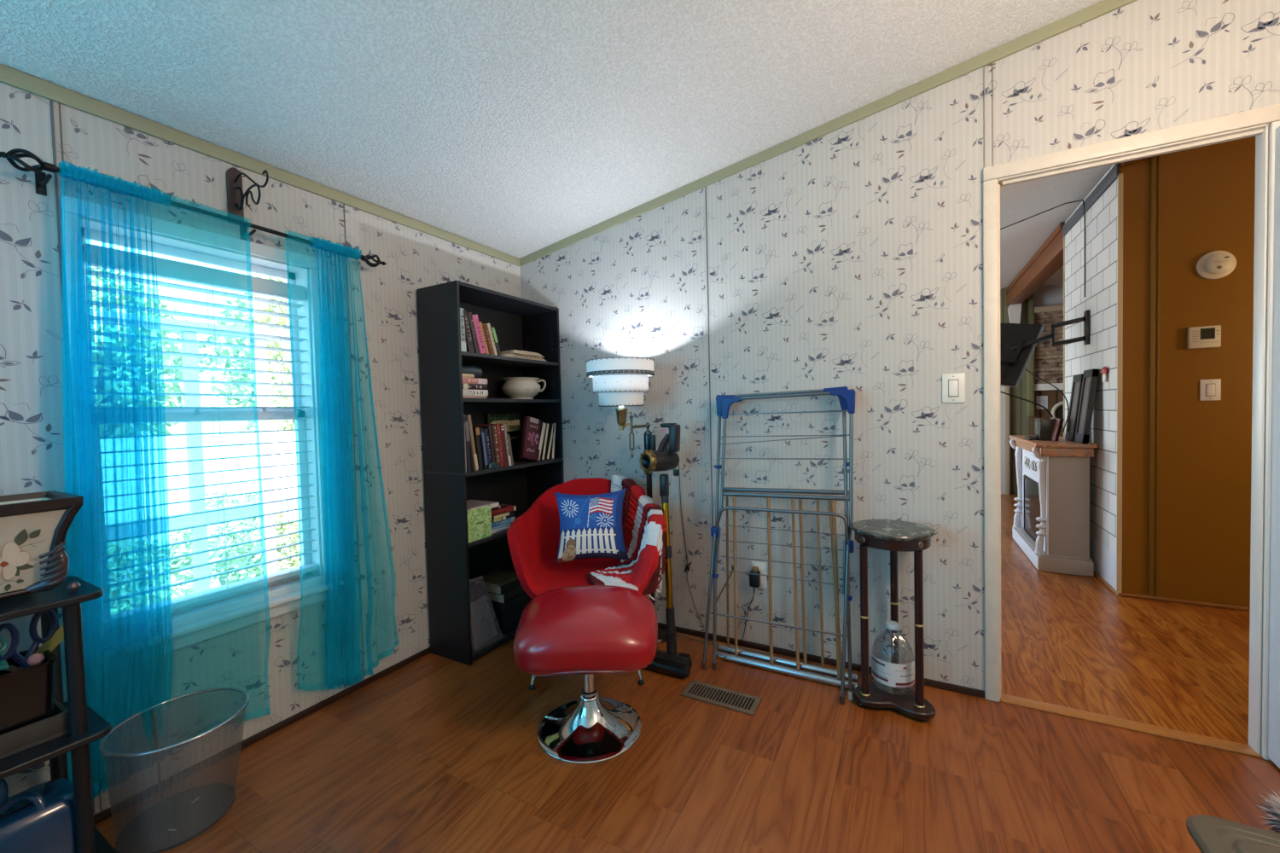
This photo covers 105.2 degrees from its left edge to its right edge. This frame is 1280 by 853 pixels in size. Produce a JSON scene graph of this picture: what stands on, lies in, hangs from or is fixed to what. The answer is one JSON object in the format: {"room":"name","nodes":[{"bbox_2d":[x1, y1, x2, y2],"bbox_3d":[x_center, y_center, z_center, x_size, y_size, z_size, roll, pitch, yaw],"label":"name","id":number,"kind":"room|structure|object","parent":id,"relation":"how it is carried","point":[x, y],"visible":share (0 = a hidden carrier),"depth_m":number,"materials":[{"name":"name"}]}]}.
{"room":"home office","nodes":[
{"label":"home office","id":0,"kind":"room"},
{"bbox_2d":[0,81,521,814],"bbox_3d":[-1.670,0.102,1.454,0.101,2.141,3.750,0,2,29],"label":"wall","id":1,"kind":"structure","parent":0,"point":[287,664],"depth_m":1.82,"materials":[{"name":"paper"}]},
{"bbox_2d":[49,99,101,814],"bbox_3d":[-1.632,0.102,1.416,0.004,2.081,0.019,0,2,29],"label":"trim","id":2,"kind":"structure","parent":1,"relation":"attached to","point":[50,101],"depth_m":1.40,"materials":[{"name":"grey wood"}]},
{"bbox_2d":[0,148,386,267],"bbox_3d":[-1.421,-0.702,1.699,0.111,0.080,1.117,0,2,29],"label":"curtain rod","id":3,"kind":"object","parent":1,"relation":"attached to","point":[42,179],"visible":1,"depth_m":1.45,"materials":[{"name":"black metal"}]},
{"bbox_2d":[60,195,344,677],"bbox_3d":[-1.484,0.026,1.734,0.155,1.393,0.725,0,2,29],"label":"window","id":4,"kind":"structure","parent":1,"relation":"in","point":[112,652],"depth_m":1.66,"materials":[{"name":"white plastic"}]},
{"bbox_2d":[81,243,317,628],"bbox_3d":[-1.494,0.022,1.728,0.049,1.149,0.601,0,2,29],"label":"window blind","id":5,"kind":"object","parent":4,"relation":"attached to","point":[92,255],"visible":0.88,"depth_m":1.67,"materials":[{"name":"white plastic"}]},
{"bbox_2d":[226,167,268,232],"bbox_3d":[-1.346,-0.814,1.698,0.242,0.220,0.053,0,2,29],"label":"wall hook","id":6,"kind":"object","parent":1,"relation":"attached to","point":[235,197],"visible":0.99,"depth_m":1.73,"materials":[{"name":"black metal"}]},
{"bbox_2d":[0,64,521,267],"bbox_3d":[-1.623,-0.946,1.440,0.012,0.046,3.650,0,2,29],"label":"crown molding","id":7,"kind":"structure","parent":1,"relation":"attached to","point":[8,76],"depth_m":1.68,"materials":[{"name":"beige paint"}]},
{"bbox_2d":[93,646,430,825],"bbox_3d":[-1.572,1.156,1.501,0.011,0.027,3.648,0,2,29],"label":"baseboard","id":8,"kind":"structure","parent":1,"relation":"attached to","point":[105,814],"depth_m":1.90,"materials":[{"name":"brown"}]},
{"bbox_2d":[343,203,364,679],"bbox_3d":[-1.241,0.072,2.123,0.003,2.081,0.003,0,2,29],"label":"trim","id":9,"kind":"structure","parent":1,"relation":"attached to","point":[343,204],"depth_m":2.12,"materials":[{"name":"grey"}]},
{"bbox_2d":[0,0,1112,289],"bbox_3d":[2.580,-1.372,2.183,7.750,0.724,9.650,0,2,29],"label":"ceiling","id":10,"kind":"structure","parent":0,"point":[518,129],"depth_m":1.68,"materials":[{"name":"white paint"}]},
{"bbox_2d":[1005,221,1065,306],"bbox_3d":[4.099,-1.584,5.064,0.170,0.210,2.725,0,2,29],"label":"beam","id":11,"kind":"structure","parent":10,"relation":"attached to","point":[1048,259],"depth_m":4.74,"materials":[{"name":"brown wood"}]},
{"bbox_2d":[1007,303,1021,323],"bbox_3d":[4.691,-1.424,6.119,0.130,0.360,0.060,0,2,29],"label":"wall bracket","id":12,"kind":"object","parent":11,"relation":"attached to","point":[1015,311],"visible":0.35,"depth_m":6.10,"materials":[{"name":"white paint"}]},
{"bbox_2d":[1000,199,1085,297],"bbox_3d":[2.707,-1.263,3.999,0.058,0.701,1.426,-3,2,-36],"label":"cord","id":13,"kind":"object","parent":10,"relation":"attached to","point":[1079,200],"visible":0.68,"depth_m":3.42,"materials":[{"name":"black plastic"}]},
{"bbox_2d":[93,494,1279,852],"bbox_3d":[2.818,1.079,2.214,7.200,0.080,9.350,0,2,29],"label":"floor","id":14,"kind":"structure","parent":0,"point":[436,753],"depth_m":1.63,"materials":[{"name":"laminate"}]},
{"bbox_2d":[0,576,117,852],"bbox_3d":[-1.620,0.804,0.996,0.290,0.762,0.705,0,2,29],"label":"shelf","id":15,"kind":"object","parent":14,"relation":"on","point":[86,726],"visible":0.66,"depth_m":1.20,"materials":[{"name":"black wood"}]},
{"bbox_2d":[0,698,69,759],"bbox_3d":[-1.596,0.741,1.049,0.162,0.053,0.465,0,2,29],"label":"tray","id":16,"kind":"object","parent":15,"relation":"on","point":[17,741],"visible":0.52,"depth_m":1.17,"materials":[{"name":"grey plastic"}]},
{"bbox_2d":[0,646,58,735],"bbox_3d":[-1.565,0.666,1.106,0.148,0.180,0.312,0,2,29],"label":"storage bin","id":17,"kind":"object","parent":16,"relation":"in","point":[26,695],"visible":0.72,"depth_m":1.17,"materials":[{"name":"black plastic"}]},
{"bbox_2d":[0,634,22,672],"bbox_3d":[-1.507,0.552,1.142,0.017,0.155,0.157,-1,2,7],"label":"scissors","id":18,"kind":"object","parent":17,"relation":"in","point":[3,664],"visible":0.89,"depth_m":1.16,"materials":[{"name":"teal plastic"}]},
{"bbox_2d":[0,610,58,669],"bbox_3d":[-1.508,0.566,1.198,0.026,0.213,0.136,-1,2,-2],"label":"scissors","id":19,"kind":"object","parent":17,"relation":"in","point":[17,657],"visible":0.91,"depth_m":1.21,"materials":[{"name":"blue plastic"}]},
{"bbox_2d":[19,618,82,669],"bbox_3d":[-1.516,0.566,1.251,0.002,0.135,0.128,0,2,29],"label":"ruler","id":20,"kind":"object","parent":17,"relation":"in","point":[58,637],"visible":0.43,"depth_m":1.26,"materials":[{"name":"yellow plastic"}]},
{"bbox_2d":[0,778,76,852],"bbox_3d":[-1.519,0.958,1.201,0.197,0.285,0.184,0,2,29],"label":"case","id":21,"kind":"object","parent":15,"relation":"on","point":[40,818],"visible":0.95,"depth_m":1.18,"materials":[{"name":"blue plastic"}]},
{"bbox_2d":[0,490,83,600],"bbox_3d":[-1.589,0.300,1.080,0.256,0.238,0.446,0,2,29],"label":"planter","id":22,"kind":"object","parent":15,"relation":"on","point":[34,526],"visible":1,"depth_m":1.16,"materials":[{"name":"beige ceramic"}]},
{"bbox_2d":[98,687,250,852],"bbox_3d":[-1.371,1.016,1.465,0.326,0.295,0.326,0,2,29],"label":"wastebasket","id":23,"kind":"object","parent":14,"relation":"on","point":[148,833],"visible":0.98,"depth_m":1.43,"materials":[{"name":"silver metal"}]},
{"bbox_2d":[416,280,564,665],"bbox_3d":[-0.763,0.214,2.669,0.279,1.800,0.748,0,2,29],"label":"bookcase","id":24,"kind":"object","parent":14,"relation":"on","point":[519,323],"visible":0.59,"depth_m":2.40,"materials":[{"name":"black laminate"}]},
{"bbox_2d":[464,415,471,471],"bbox_3d":[-0.904,0.083,2.374,0.205,0.269,0.041,0,2,29],"label":"book","id":25,"kind":"object","parent":24,"relation":"on","point":[467,430],"visible":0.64,"depth_m":2.32,"materials":[{"name":"grey paper"}]},
{"bbox_2d":[463,309,474,352],"bbox_3d":[-0.905,-0.453,2.379,0.206,0.201,0.073,0,2,29],"label":"book","id":26,"kind":"object","parent":24,"relation":"on","point":[469,346],"visible":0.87,"depth_m":2.33,"materials":[{"name":"beige paper"}]},
{"bbox_2d":[465,414,478,471],"bbox_3d":[-0.889,0.080,2.401,0.205,0.272,0.053,0,2,29],"label":"book","id":27,"kind":"object","parent":24,"relation":"on","point":[474,456],"visible":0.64,"depth_m":2.35,"materials":[{"name":"beige paper"}]},
{"bbox_2d":[467,312,479,353],"bbox_3d":[-0.887,-0.452,2.411,0.206,0.196,0.064,0,2,29],"label":"book","id":28,"kind":"object","parent":24,"relation":"on","point":[469,314],"visible":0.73,"depth_m":2.36,"materials":[{"name":"grey paper"}]},
{"bbox_2d":[472,426,483,470],"bbox_3d":[-0.865,0.108,2.433,0.195,0.213,0.049,0,2,29],"label":"book","id":29,"kind":"object","parent":24,"relation":"on","point":[475,429],"visible":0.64,"depth_m":2.38,"materials":[{"name":"brown paper"}]},
{"bbox_2d":[471,314,485,354],"bbox_3d":[-0.872,-0.451,2.439,0.206,0.191,0.080,0,2,29],"label":"book","id":30,"kind":"object","parent":24,"relation":"on","point":[481,347],"visible":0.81,"depth_m":2.39,"materials":[{"name":"pink paper"}]},
{"bbox_2d":[466,502,491,542],"bbox_3d":[-0.846,0.472,2.417,0.169,0.154,0.152,0,2,29],"label":"box","id":31,"kind":"object","parent":24,"relation":"on","point":[479,520],"visible":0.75,"depth_m":2.37,"materials":[{"name":"green cardboard"}]},
{"bbox_2d":[469,576,497,650],"bbox_3d":[-0.775,0.910,2.425,0.059,0.345,0.197,0,2,29],"label":"pouch","id":32,"kind":"object","parent":24,"relation":"on","point":[482,623],"visible":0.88,"depth_m":2.41,"materials":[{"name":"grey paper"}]},
{"bbox_2d":[471,424,500,467],"bbox_3d":[-0.811,0.101,2.530,0.196,0.220,0.050,0,2,29],"label":"book","id":33,"kind":"object","parent":24,"relation":"on","point":[493,427],"visible":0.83,"depth_m":2.48,"materials":[{"name":"beige paper"}]},
{"bbox_2d":[491,525,510,535],"bbox_3d":[-0.781,0.533,2.567,0.166,0.020,0.165,0,2,29],"label":"book","id":34,"kind":"object","parent":24,"relation":"on","point":[504,528],"visible":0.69,"depth_m":2.51,"materials":[{"name":"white paper"}]},
{"bbox_2d":[491,523,511,530],"bbox_3d":[-0.787,0.517,2.558,0.164,0.013,0.145,0,2,29],"label":"book","id":35,"kind":"object","parent":34,"relation":"on","point":[508,524],"visible":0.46,"depth_m":2.52,"materials":[{"name":"blue paper"}]},
{"bbox_2d":[491,516,515,528],"bbox_3d":[-0.780,0.497,2.571,0.166,0.026,0.175,0,2,29],"label":"book","id":36,"kind":"object","parent":35,"relation":"on","point":[512,519],"visible":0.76,"depth_m":2.53,"materials":[{"name":"teal paper"}]},
{"bbox_2d":[491,513,514,523],"bbox_3d":[-0.780,0.476,2.570,0.165,0.016,0.165,0,2,29],"label":"book","id":37,"kind":"object","parent":36,"relation":"on","point":[513,514],"visible":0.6,"depth_m":2.53,"materials":[{"name":"yellow paper"}]},
{"bbox_2d":[491,511,513,519],"bbox_3d":[-0.781,0.460,2.570,0.165,0.016,0.155,0,2,29],"label":"book","id":38,"kind":"object","parent":37,"relation":"on","point":[511,512],"visible":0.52,"depth_m":2.53,"materials":[{"name":"beige paper"}]},
{"bbox_2d":[491,505,516,516],"bbox_3d":[-0.775,0.440,2.580,0.166,0.024,0.170,0,2,29],"label":"book","id":39,"kind":"object","parent":38,"relation":"on","point":[509,508],"visible":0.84,"depth_m":2.54,"materials":[{"name":"red paper"}]},
{"bbox_2d":[491,503,506,510],"bbox_3d":[-0.815,0.421,2.575,0.175,0.016,0.125,0,2,29],"label":"book","id":40,"kind":"object","parent":39,"relation":"on","point":[501,505],"visible":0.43,"depth_m":2.56,"materials":[{"name":"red paper"}]},
{"bbox_2d":[466,500,499,510],"bbox_3d":[-0.860,0.405,2.483,0.206,0.022,0.190,0,2,29],"label":"book","id":41,"kind":"object","parent":40,"relation":"on","point":[473,504],"visible":0.35,"depth_m":2.48,"materials":[{"name":"white paper"}]},
{"bbox_2d":[471,593,532,634],"bbox_3d":[-0.738,0.995,2.698,0.235,0.163,0.264,0,2,29],"label":"box","id":42,"kind":"object","parent":24,"relation":"on","point":[506,617],"visible":0.41,"depth_m":2.56,"materials":[{"name":"black"}]},
{"bbox_2d":[479,586,525,604],"bbox_3d":[-0.736,0.888,2.664,0.206,0.050,0.210,0,2,29],"label":"book","id":43,"kind":"object","parent":42,"relation":"on","point":[519,591],"visible":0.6,"depth_m":2.57,"materials":[{"name":"grey paper"}]},
{"bbox_2d":[475,570,521,595],"bbox_3d":[-0.746,0.841,2.647,0.194,0.045,0.205,0,2,29],"label":"book","id":44,"kind":"object","parent":43,"relation":"on","point":[503,590],"visible":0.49,"depth_m":2.55,"materials":[{"name":"paper"}]},
{"bbox_2d":[474,569,517,587],"bbox_3d":[-0.760,0.813,2.628,0.204,0.012,0.190,0,2,29],"label":"book","id":45,"kind":"object","parent":44,"relation":"on","point":[497,578],"visible":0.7,"depth_m":2.60,"materials":[{"name":"black paper"}]},
{"bbox_2d":[486,413,520,460],"bbox_3d":[-0.778,0.064,2.834,0.037,0.274,0.250,0,2,29],"label":"picture book","id":46,"kind":"object","parent":24,"relation":"on","point":[511,421],"visible":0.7,"depth_m":2.87,"materials":[{"name":"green paper"}]},
{"bbox_2d":[500,349,546,361],"bbox_3d":[-0.715,-0.393,2.734,0.218,0.052,0.350,0,2,29],"label":"folded cloth","id":47,"kind":"object","parent":24,"relation":"on","point":[513,353],"visible":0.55,"depth_m":2.67,"materials":[{"name":"beige fabric"}]},
{"bbox_2d":[501,377,546,399],"bbox_3d":[-0.682,-0.215,2.823,0.219,0.124,0.232,-1,2,8],"label":"pot","id":48,"kind":"object","parent":24,"relation":"on","point":[514,387],"visible":0.91,"depth_m":2.74,"materials":[{"name":"beige ceramic"}]},
{"bbox_2d":[519,416,542,460],"bbox_3d":[-0.608,0.069,2.743,0.034,0.256,0.179,0,2,29],"label":"novel","id":49,"kind":"object","parent":24,"relation":"on","point":[532,427],"visible":1,"depth_m":2.72,"materials":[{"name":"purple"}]},
{"bbox_2d":[516,421,546,461],"bbox_3d":[-0.627,0.085,2.826,0.150,0.224,0.103,0,2,29],"label":"book","id":50,"kind":"object","parent":24,"relation":"on","point":[544,425],"visible":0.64,"depth_m":2.81,"materials":[{"name":"paper"}]},
{"bbox_2d":[506,477,644,690],"bbox_3d":[-0.249,0.696,2.327,0.706,0.832,0.607,-1,2,-2],"label":"armchair","id":51,"kind":"object","parent":14,"relation":"on","point":[533,537],"visible":0.41,"depth_m":2.41,"materials":[{"name":"red leather"}]},
{"bbox_2d":[554,488,629,564],"bbox_3d":[-0.233,0.475,2.338,0.356,0.330,0.160,-1,2,-2],"label":"throw pillow","id":52,"kind":"object","parent":51,"relation":"on","point":[590,526],"visible":1,"depth_m":2.29,"materials":[{"name":"blue fabric"}]},
{"bbox_2d":[587,475,666,600],"bbox_3d":[-0.061,0.511,2.306,0.368,0.494,0.658,-1,2,-2],"label":"throw blanket","id":53,"kind":"object","parent":51,"relation":"on","point":[644,530],"visible":0.79,"depth_m":2.24,"materials":[{"name":"red fabric"}]},
{"bbox_2d":[512,585,657,764],"bbox_3d":[-0.192,0.879,1.819,0.536,0.492,0.401,-1,2,-2],"label":"ottoman","id":54,"kind":"object","parent":14,"relation":"on","point":[587,631],"visible":1,"depth_m":1.71,"materials":[{"name":"red leather"}]},
{"bbox_2d":[512,585,657,675],"bbox_3d":[-0.194,0.737,1.815,0.530,0.208,0.395,-1,2,-2],"label":"cushion","id":55,"kind":"object","parent":54,"relation":"on","point":[586,630],"depth_m":1.67,"materials":[{"name":"red leather"}]},
{"bbox_2d":[585,357,666,643],"bbox_3d":[-0.065,0.388,2.474,0.341,1.430,0.407,0,2,29],"label":"floor lamp","id":56,"kind":"object","parent":14,"relation":"on","point":[617,381],"visible":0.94,"depth_m":2.32,"materials":[{"name":"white glass"}]},
{"bbox_2d":[615,408,632,430],"bbox_3d":[-0.081,-0.036,2.434,0.082,0.109,0.061,-2,2,-9],"label":"socket","id":57,"kind":"object","parent":56,"relation":"attached to","point":[620,413],"depth_m":2.42,"materials":[{"name":"gold metal"}]},
{"bbox_2d":[639,423,692,679],"bbox_3d":[0.133,0.543,2.321,0.306,1.115,0.340,0,2,29],"label":"stick vacuum","id":58,"kind":"object","parent":14,"relation":"on","point":[662,459],"visible":0.98,"depth_m":2.33,"materials":[{"name":"black plastic"}]},
{"bbox_2d":[680,680,762,715],"bbox_3d":[0.331,1.104,2.001,0.305,0.006,0.123,0,2,29],"label":"floor vent","id":59,"kind":"object","parent":14,"relation":"in","point":[729,699],"visible":1,"depth_m":1.99,"materials":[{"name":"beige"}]},
{"bbox_2d":[701,386,855,704],"bbox_3d":[0.603,0.464,2.159,0.638,1.264,0.261,0,2,29],"label":"drying rack","id":60,"kind":"object","parent":14,"relation":"on","point":[846,398],"visible":1,"depth_m":2.15,"materials":[{"name":"silver metal"}]},
{"bbox_2d":[715,487,857,690],"bbox_3d":[0.641,0.686,2.205,0.624,0.811,0.138,0,2,29],"label":"rack","id":61,"kind":"object","parent":14,"relation":"on","point":[797,672],"visible":0.88,"depth_m":2.18,"materials":[{"name":"silver metal"}]},
{"bbox_2d":[850,519,935,721],"bbox_3d":[1.008,0.746,1.954,0.296,0.692,0.305,0,2,29],"label":"plant stand","id":62,"kind":"object","parent":14,"relation":"on","point":[893,536],"visible":0.88,"depth_m":1.89,"materials":[{"name":"brown wood"}]},
{"bbox_2d":[871,620,914,696],"bbox_3d":[1.012,0.917,1.959,0.155,0.264,0.154,0,2,29],"label":"water jug","id":63,"kind":"object","parent":62,"relation":"on","point":[888,674],"visible":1,"depth_m":1.90,"materials":[{"name":"plastic"}]},
{"bbox_2d":[1009,435,1097,576],"bbox_3d":[3.114,0.540,3.746,0.328,0.892,1.025,0,2,29],"label":"electric fireplace","id":64,"kind":"object","parent":14,"relation":"on","point":[1052,511],"visible":1,"depth_m":3.36,"materials":[{"name":"beige wood"}]},
{"bbox_2d":[1035,418,1056,441],"bbox_3d":[3.003,0.021,3.616,0.108,0.157,0.160,0,2,29],"label":"clock radio","id":65,"kind":"object","parent":64,"relation":"on","point":[1044,427],"visible":0.75,"depth_m":3.56,"materials":[{"name":"black"}]},
{"bbox_2d":[1064,373,1083,441],"bbox_3d":[3.105,-0.133,3.484,0.079,0.470,0.200,0,2,29],"label":"framed picture","id":66,"kind":"object","parent":64,"relation":"on","point":[1078,379],"visible":0.77,"depth_m":3.49,"materials":[{"name":"black"}]},
{"bbox_2d":[1074,368,1099,443],"bbox_3d":[2.994,-0.135,3.283,0.081,0.490,0.190,0,2,29],"label":"framed picture","id":67,"kind":"object","parent":64,"relation":"on","point":[1087,395],"visible":1,"depth_m":3.23,"materials":[{"name":"black"}]},
{"bbox_2d":[1000,693,1262,758],"bbox_3d":[1.731,1.075,1.780,0.690,0.007,0.062,0,2,29],"label":"trim","id":68,"kind":"structure","parent":14,"relation":"on","point":[1244,749],"depth_m":1.75,"materials":[{"name":"brown wood"}]},
{"bbox_2d":[1186,814,1279,852],"bbox_3d":[1.315,1.008,0.807,0.423,0.219,0.569,0,2,29],"label":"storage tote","id":69,"kind":"object","parent":14,"relation":"on","point":[1211,834],"visible":1,"depth_m":1.07,"materials":[{"name":"grey plastic"}]},
{"bbox_2d":[1254,790,1279,833],"bbox_3d":[1.506,0.967,1.096,0.169,0.275,0.148,0,2,29],"label":"fluffy duster","id":70,"kind":"object","parent":14,"relation":"on","point":[1273,811],"visible":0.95,"depth_m":1.12,"materials":[{"name":"grey fabric"}]},
{"bbox_2d":[520,0,1279,756],"bbox_3d":[0.696,-0.242,2.305,3.420,2.661,0.056,0,2,29],"label":"wall","id":71,"kind":"structure","parent":0,"point":[851,256],"depth_m":2.13,"materials":[{"name":"paper"}]},
{"bbox_2d":[704,186,714,580],"bbox_3d":[0.354,-0.090,2.468,0.005,2.304,0.002,0,2,29],"label":"trim","id":72,"kind":"structure","parent":71,"relation":"attached to","point":[705,187],"depth_m":2.46,"materials":[{"name":"grey wood"}]},
{"bbox_2d":[733,565,760,645],"bbox_3d":[0.519,0.883,2.388,0.135,0.408,0.040,0,2,29],"label":"power adapter","id":73,"kind":"object","parent":71,"relation":"attached to","point":[754,580],"visible":0.94,"depth_m":2.35,"materials":[{"name":"black plastic"}]},
{"bbox_2d":[751,561,767,588],"bbox_3d":[0.579,0.720,2.376,0.072,0.124,0.008,0,2,29],"label":"power outlet","id":74,"kind":"object","parent":71,"relation":"attached to","point":[762,567],"visible":0.59,"depth_m":2.37,"materials":[{"name":"white plastic"}]},
{"bbox_2d":[657,622,984,698],"bbox_3d":[0.340,1.077,2.522,2.367,0.029,0.011,0,2,29],"label":"baseboard","id":75,"kind":"structure","parent":71,"relation":"attached to","point":[929,683],"depth_m":2.27,"materials":[{"name":"brown"}]},
{"bbox_2d":[519,0,1137,266],"bbox_3d":[0.698,-1.288,2.221,3.320,0.566,0.012,0,2,29],"label":"crown molding","id":76,"kind":"structure","parent":71,"relation":"attached to","point":[1104,7],"depth_m":2.07,"materials":[{"name":"beige paint"}]},
{"bbox_2d":[942,372,965,403],"bbox_3d":[1.257,-0.153,1.962,0.078,0.118,0.010,0,2,29],"label":"light switch","id":77,"kind":"object","parent":71,"relation":"attached to","point":[953,385],"visible":1,"depth_m":1.96,"materials":[{"name":"white plastic"}]},
{"bbox_2d":[983,62,993,168],"bbox_3d":[1.336,-1.209,1.874,0.028,0.437,0.006,0,2,29],"label":"trim","id":78,"kind":"structure","parent":71,"relation":"attached to","point":[992,62],"depth_m":1.88,"materials":[{"name":"beige wood"}]},
{"bbox_2d":[983,103,1279,761],"bbox_3d":[1.706,0.040,1.755,0.784,2.080,0.081,0,2,29],"label":"door frame","id":79,"kind":"structure","parent":71,"relation":"attached to","point":[1249,123],"depth_m":1.63,"materials":[{"name":"white paint"}]},
{"bbox_2d":[1267,126,1279,768],"bbox_3d":[1.849,0.083,1.250,0.042,1.993,0.700,0,2,29],"label":"door","id":80,"kind":"structure","parent":71,"relation":"in","point":[1273,713],"depth_m":1.53,"materials":[{"name":"white paint"}]},
{"bbox_2d":[1000,285,1063,494],"bbox_3d":[4.979,-0.461,6.139,7.200,2.660,0.120,0,2,29],"label":"wall","id":81,"kind":"structure","parent":0,"point":[1020,423],"depth_m":6.07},
{"bbox_2d":[1000,385,1010,494],"bbox_3d":[4.394,-0.139,6.405,0.715,2.030,0.055,0,2,29],"label":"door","id":82,"kind":"structure","parent":81,"relation":"in","point":[1005,487],"depth_m":6.24,"materials":[{"name":"white wood"}]},
{"bbox_2d":[1027,292,1034,416],"bbox_3d":[4.872,-0.938,6.097,0.060,1.620,0.060,0,2,29],"label":"trim","id":83,"kind":"structure","parent":81,"relation":"attached to","point":[1031,299],"depth_m":6.08,"materials":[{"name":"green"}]},
{"bbox_2d":[1120,135,1255,607],"bbox_3d":[4.554,-0.373,1.966,3.900,2.750,0.006,0,2,29],"label":"wall","id":84,"kind":"structure","parent":0,"point":[1207,192],"depth_m":2.76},
{"bbox_2d":[1064,163,1117,590],"bbox_3d":[3.172,-0.305,3.400,0.090,2.600,1.159,0,2,29],"label":"wall tile","id":85,"kind":"structure","parent":84,"relation":"attached to","point":[1102,218],"depth_m":3.21,"materials":[{"name":"white tile"}]},
{"bbox_2d":[1010,309,1090,351],"bbox_3d":[2.997,-0.684,3.578,0.162,0.245,0.448,-3,2,-43],"label":"swivel arm","id":86,"kind":"object","parent":85,"relation":"attached to","point":[1086,318],"visible":1,"depth_m":3.49},
{"bbox_2d":[1000,322,1044,387],"bbox_3d":[2.670,-0.613,3.963,0.305,0.634,0.888,-3,2,-34],"label":"television","id":87,"kind":"object","parent":86,"relation":"attached to","point":[1012,368],"visible":0.35,"depth_m":3.69,"materials":[{"name":"black plastic"}]},
{"bbox_2d":[1000,354,1069,432],"bbox_3d":[2.835,-0.255,3.661,0.562,0.605,0.127,0,2,29],"label":"cable","id":88,"kind":"object","parent":87,"relation":"hanging from","point":[1044,408],"visible":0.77,"depth_m":3.57,"materials":[{"name":"black plastic"}]},
{"bbox_2d":[1062,162,1120,236],"bbox_3d":[3.092,-1.534,3.385,0.015,0.080,1.180,0,2,29],"label":"trim","id":89,"kind":"structure","parent":84,"relation":"attached to","point":[1112,176],"depth_m":3.24,"materials":[{"name":"grey wood"}]},
{"bbox_2d":[1063,173,1123,595],"bbox_3d":[3.171,-0.256,3.399,0.106,2.500,1.185,0,2,29],"label":"trim","id":90,"kind":"structure","parent":84,"relation":"attached to","point":[1120,235],"depth_m":2.91,"materials":[{"name":"beige wood"}]},
{"bbox_2d":[1147,155,1160,596],"bbox_3d":[2.978,-0.294,2.832,0.042,2.580,0.012,0,2,29],"label":"trim","id":91,"kind":"structure","parent":84,"relation":"attached to","point":[1153,160],"depth_m":2.83,"materials":[{"name":"brown wood"}]},
{"bbox_2d":[1118,593,1250,610],"bbox_3d":[4.583,0.993,1.997,3.900,0.018,0.014,0,2,29],"label":"baseboard","id":92,"kind":"structure","parent":84,"relation":"attached to","point":[1120,594],"depth_m":2.80,"materials":[{"name":"brown wood"}]},
{"bbox_2d":[1186,325,1221,349],"bbox_3d":[3.141,-0.497,2.724,0.125,0.120,0.028,0,2,29],"label":"thermostat","id":93,"kind":"object","parent":84,"relation":"attached to","point":[1207,336],"visible":1,"depth_m":2.71,"materials":[{"name":"beige plastic"}]},
{"bbox_2d":[1199,378,1221,401],"bbox_3d":[3.179,-0.204,2.725,0.080,0.118,0.010,0,2,29],"label":"light switch","id":94,"kind":"object","parent":84,"relation":"attached to","point":[1210,390],"visible":1,"depth_m":2.72,"materials":[{"name":"white plastic"}]},
{"bbox_2d":[1195,250,1236,279],"bbox_3d":[3.167,-0.890,2.684,0.152,0.152,0.042,0,2,29],"label":"smoke detector","id":95,"kind":"object","parent":84,"relation":"attached to","point":[1216,264],"visible":1,"depth_m":2.68,"materials":[{"name":"beige plastic"}]},
{"label":"outside","id":96,"kind":"structure","parent":0,"visible":0},
{"bbox_2d":[106,510,300,615],"bbox_3d":[-12.935,1.758,12.193,30.000,0.041,28.000,0,2,29],"label":"ground","id":97,"kind":"structure","parent":96,"point":[294,514],"depth_m":6.79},
{"bbox_2d":[87,266,209,436],"bbox_3d":[-11.890,-1.020,10.715,3.829,5.612,3.842,0,2,29],"label":"tree","id":98,"kind":"object","parent":97,"relation":"on","point":[106,430],"visible":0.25,"depth_m":10.70,"materials":[{"name":"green plant"}]},
{"bbox_2d":[106,538,219,614],"bbox_3d":[-4.250,1.383,4.066,1.206,0.876,1.163,0,2,29],"label":"bush","id":99,"kind":"object","parent":97,"relation":"on","point":[187,589],"visible":0.27,"depth_m":4.11,"materials":[{"name":"green plant"}]},
{"bbox_2d":[89,309,298,593],"bbox_3d":[-3.098,0.477,3.947,0.100,2.515,5.600,0,2,29],"label":"pergola","id":100,"kind":"structure","parent":97,"relation":"on","point":[132,530],"depth_m":3.61,"materials":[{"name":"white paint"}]},
{"bbox_2d":[100,428,297,524],"bbox_3d":[-7.064,0.828,10.218,0.080,1.680,14.400,0,2,29],"label":"fence","id":101,"kind":"object","parent":97,"relation":"on","point":[111,445],"visible":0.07,"depth_m":8.44,"materials":[{"name":"white"}]},
{"bbox_2d":[158,488,289,564],"bbox_3d":[-5.305,1.287,6.320,1.322,0.981,1.305,0,2,29],"label":"bush","id":102,"kind":"object","parent":97,"relation":"on","point":[185,536],"visible":0.24,"depth_m":6.18,"materials":[{"name":"green plant"}]},
{"bbox_2d":[199,273,295,430],"bbox_3d":[-9.699,-1.377,13.781,3.894,6.036,3.881,0,2,29],"label":"tree","id":103,"kind":"object","parent":97,"relation":"on","point":[220,351],"visible":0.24,"depth_m":12.65,"materials":[{"name":"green plant"}]},
{"bbox_2d":[208,515,301,587],"bbox_3d":[-3.962,1.383,5.226,1.086,0.849,1.082,0,2,29],"label":"bush","id":104,"kind":"object","parent":97,"relation":"on","point":[230,552],"visible":0.34,"depth_m":5.01,"materials":[{"name":"green plant"}]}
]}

